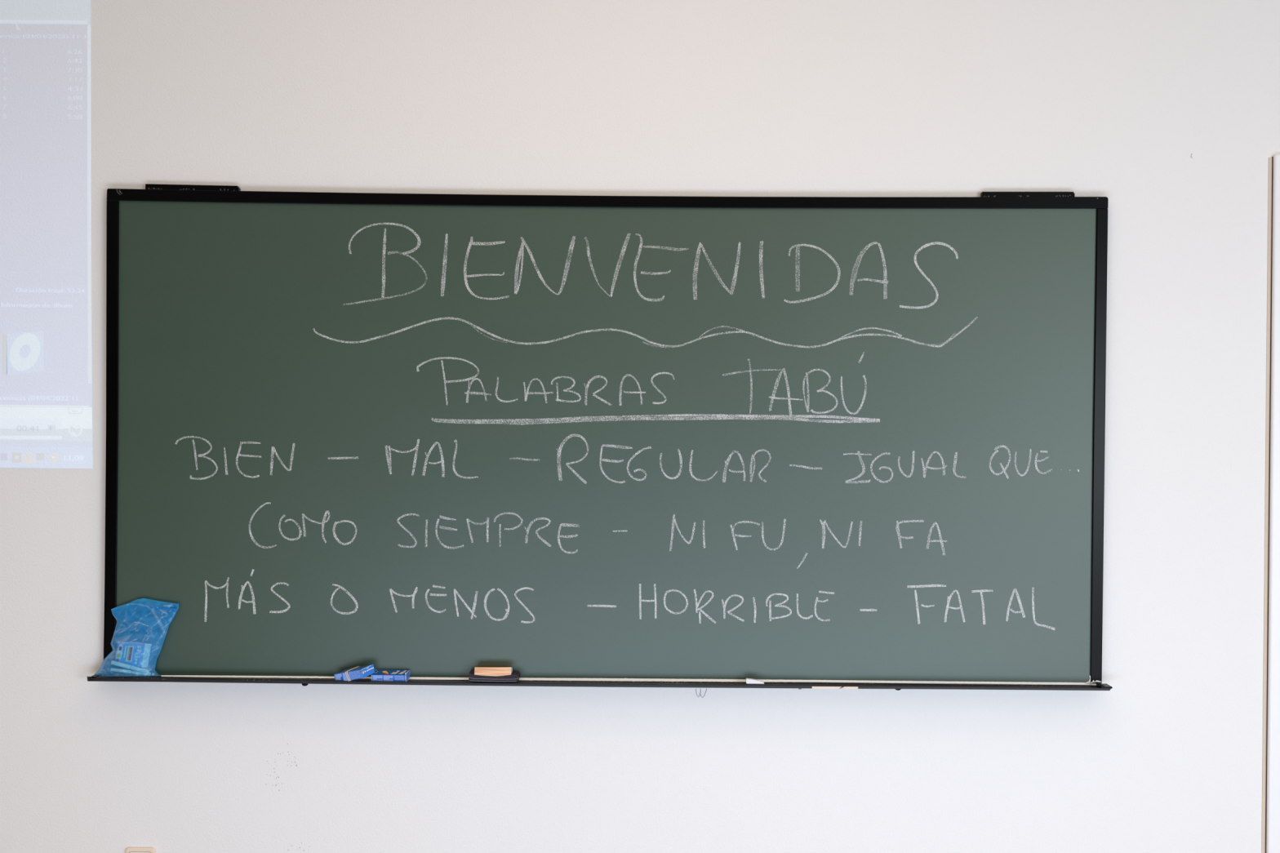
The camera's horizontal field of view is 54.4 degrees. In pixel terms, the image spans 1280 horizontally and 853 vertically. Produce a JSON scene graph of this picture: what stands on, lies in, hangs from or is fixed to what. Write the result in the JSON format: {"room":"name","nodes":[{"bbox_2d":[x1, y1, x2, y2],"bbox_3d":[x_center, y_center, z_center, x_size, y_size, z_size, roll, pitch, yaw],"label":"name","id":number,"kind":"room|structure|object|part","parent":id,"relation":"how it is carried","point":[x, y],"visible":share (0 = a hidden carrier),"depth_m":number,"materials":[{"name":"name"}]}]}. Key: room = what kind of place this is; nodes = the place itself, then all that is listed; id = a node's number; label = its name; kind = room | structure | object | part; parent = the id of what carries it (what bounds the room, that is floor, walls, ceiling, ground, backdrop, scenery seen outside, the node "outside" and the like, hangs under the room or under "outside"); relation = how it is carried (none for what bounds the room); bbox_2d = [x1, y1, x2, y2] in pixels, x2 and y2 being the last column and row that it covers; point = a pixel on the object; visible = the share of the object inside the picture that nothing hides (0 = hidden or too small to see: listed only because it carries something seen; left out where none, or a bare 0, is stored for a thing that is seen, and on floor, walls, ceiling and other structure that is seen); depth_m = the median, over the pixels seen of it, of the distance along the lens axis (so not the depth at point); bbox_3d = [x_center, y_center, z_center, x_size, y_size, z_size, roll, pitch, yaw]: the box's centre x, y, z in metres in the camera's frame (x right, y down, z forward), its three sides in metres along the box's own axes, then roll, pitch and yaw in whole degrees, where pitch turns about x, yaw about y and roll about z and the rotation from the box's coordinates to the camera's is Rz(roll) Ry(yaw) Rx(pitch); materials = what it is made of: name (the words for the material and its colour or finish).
{"room":"classroom","nodes":[
{"label":"classroom","id":0,"kind":"room"},
{"bbox_2d":[0,0,1279,852],"bbox_3d":[0.052,-0.178,3.298,9.300,3.300,0.201,1,1,0],"label":"wall","id":1,"kind":"structure","parent":0,"point":[1166,111],"depth_m":3.20,"materials":[{"name":"paint"}]},
{"bbox_2d":[0,0,93,468],"bbox_3d":[-2.289,-0.793,3.192,1.780,1.785,0.002,1,1,0],"label":"screen","id":2,"kind":"object","parent":1,"relation":"attached to","point":[46,358],"visible":1,"depth_m":3.19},
{"bbox_2d":[64,455,83,460],"bbox_3d":[-1.456,0.081,3.199,0.049,0.013,0.001,1,1,0],"label":"clock","id":3,"kind":"object","parent":2,"relation":"on","point":[64,455],"depth_m":3.20,"materials":[{"name":"white"}]},
{"bbox_2d":[125,847,155,852],"bbox_3d":[-1.286,1.123,3.205,0.075,0.075,0.011,1,1,0],"label":"wall socket","id":4,"kind":"object","parent":1,"relation":"attached to","point":[131,850],"visible":1,"depth_m":3.20,"materials":[{"name":"beige plastic"}]},
{"bbox_2d":[87,183,1112,690],"bbox_3d":[-0.097,0.027,3.166,2.591,1.277,0.067,1,1,0],"label":"chalkboard","id":5,"kind":"object","parent":1,"relation":"attached to","point":[426,435],"visible":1,"depth_m":3.18,"materials":[{"name":"green paint"}]},
{"bbox_3d":[-1.351,0.033,3.188,0.033,1.220,0.024,1,1,0],"label":"frame rail","id":6,"kind":"part","parent":5,"relation":"part of","materials":[{"name":"black metal"}]},
{"bbox_2d":[93,598,178,676],"bbox_3d":[-1.286,0.539,3.156,0.221,0.202,0.039,1,1,0],"label":"plastic bag","id":7,"kind":"object","parent":5,"relation":"on","point":[143,620],"visible":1,"depth_m":3.17,"materials":[{"name":"blue plastic"}]},
{"bbox_2d":[110,667,131,673],"bbox_3d":[-1.315,0.619,3.155,0.052,0.014,0.008,1,1,0],"label":"stick","id":8,"kind":"object","parent":7,"relation":"in","point":[113,669],"visible":1,"depth_m":3.15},
{"bbox_2d":[111,660,131,669],"bbox_3d":[-1.316,0.604,3.156,0.050,0.021,0.010,1,1,0],"label":"stick","id":9,"kind":"object","parent":7,"relation":"in","point":[113,663],"visible":1,"depth_m":3.15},
{"bbox_2d":[114,641,151,667],"bbox_3d":[-1.292,0.581,3.170,0.091,0.068,0.015,1,1,3],"label":"box","id":10,"kind":"object","parent":7,"relation":"in","point":[137,655],"visible":1,"depth_m":3.16,"materials":[{"name":"blue cardboard"}]},
{"bbox_2d":[128,647,133,660],"bbox_3d":[-1.295,0.578,3.162,0.012,0.035,0.001,1,1,0],"label":"picture","id":11,"kind":"object","parent":10,"relation":"attached to","point":[130,649],"depth_m":3.16},
{"bbox_2d":[130,665,150,674],"bbox_3d":[-1.268,0.617,3.157,0.048,0.021,0.010,1,1,0],"label":"stick","id":12,"kind":"object","parent":7,"relation":"in","point":[132,668],"visible":1,"depth_m":3.15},
{"bbox_2d":[131,671,151,675],"bbox_3d":[-1.266,0.626,3.159,0.049,0.013,0.008,1,1,0],"label":"stick","id":13,"kind":"object","parent":7,"relation":"in","point":[132,672],"visible":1,"depth_m":3.15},
{"bbox_3d":[-1.145,-0.604,3.187,0.239,0.030,0.016,1,1,0],"label":"hanger plate","id":14,"kind":"part","parent":5,"relation":"part of","materials":[{"name":"black paint"}]},
{"bbox_2d":[333,664,374,680],"bbox_3d":[-0.724,0.627,3.155,0.095,0.048,0.039,1,1,19],"label":"box","id":15,"kind":"object","parent":5,"relation":"on","point":[362,672],"visible":0.99,"depth_m":3.14,"materials":[{"name":"blue cardboard"}]},
{"bbox_3d":[-0.755,0.635,3.146,0.037,0.028,0.001,1,1,19],"label":"label panel","id":16,"kind":"part","parent":15,"relation":"part of","materials":[{"name":"cardboard"}]},
{"bbox_2d":[345,666,359,681],"bbox_3d":[-0.726,0.627,3.156,0.015,0.031,0.047,1,1,34],"label":"rubber band","id":17,"kind":"object","parent":15,"relation":"attached to","point":[358,666],"visible":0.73,"depth_m":3.14,"materials":[{"name":"beige rubber"}]},
{"bbox_2d":[371,669,409,681],"bbox_3d":[-0.634,0.635,3.168,0.092,0.027,0.037,1,1,0],"label":"box","id":18,"kind":"object","parent":5,"relation":"on","point":[386,675],"visible":1,"depth_m":3.15,"materials":[{"name":"blue cardboard"}]},
{"bbox_3d":[-0.651,0.638,3.150,0.051,0.016,0.002,1,1,0],"label":"label panel","id":19,"kind":"part","parent":18,"relation":"part of","materials":[{"name":"cardboard"}]},
{"bbox_2d":[468,666,520,681],"bbox_3d":[-0.369,0.627,3.165,0.128,0.037,0.039,1,1,0],"label":"eraser","id":20,"kind":"object","parent":5,"relation":"on","point":[479,673],"visible":1,"depth_m":3.15,"materials":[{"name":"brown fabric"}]},
{"bbox_2d":[87,675,1097,688],"bbox_3d":[-0.105,0.651,3.164,2.588,0.013,0.048,1,1,0],"label":"chalk tray","id":21,"kind":"object","parent":5,"relation":"on","point":[304,682],"depth_m":3.17,"materials":[{"name":"black metal"}]},
{"bbox_3d":[-0.083,-0.579,3.183,2.553,0.039,0.024,1,1,0],"label":"frame rail","id":22,"kind":"part","parent":5,"relation":"part of","materials":[{"name":"black metal"}]},
{"bbox_2d":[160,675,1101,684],"bbox_3d":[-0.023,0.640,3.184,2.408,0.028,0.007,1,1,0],"label":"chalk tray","id":23,"kind":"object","parent":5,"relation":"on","point":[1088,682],"visible":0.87,"depth_m":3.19,"materials":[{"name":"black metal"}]},
{"bbox_2d":[745,678,764,684],"bbox_3d":[0.291,0.645,3.155,0.046,0.012,0.014,1,1,0],"label":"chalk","id":24,"kind":"object","parent":5,"relation":"on","point":[748,681],"visible":1,"depth_m":3.15,"materials":[{"name":"white"}]},
{"bbox_3d":[0.991,-0.585,3.187,0.240,0.033,0.016,1,1,0],"label":"hanger plate","id":25,"kind":"part","parent":5,"relation":"part of","materials":[{"name":"black paint"}]},
{"bbox_3d":[1.172,0.052,3.188,0.030,1.215,0.024,1,1,0],"label":"frame rail","id":26,"kind":"part","parent":5,"relation":"part of","materials":[{"name":"black metal"}]},
{"bbox_2d":[1261,154,1279,852],"bbox_3d":[2.103,0.400,3.196,1.000,2.184,0.014,1,1,0],"label":"door","id":27,"kind":"structure","parent":1,"relation":"in","point":[1270,838],"depth_m":3.19,"materials":[{"name":"white"}]}
]}

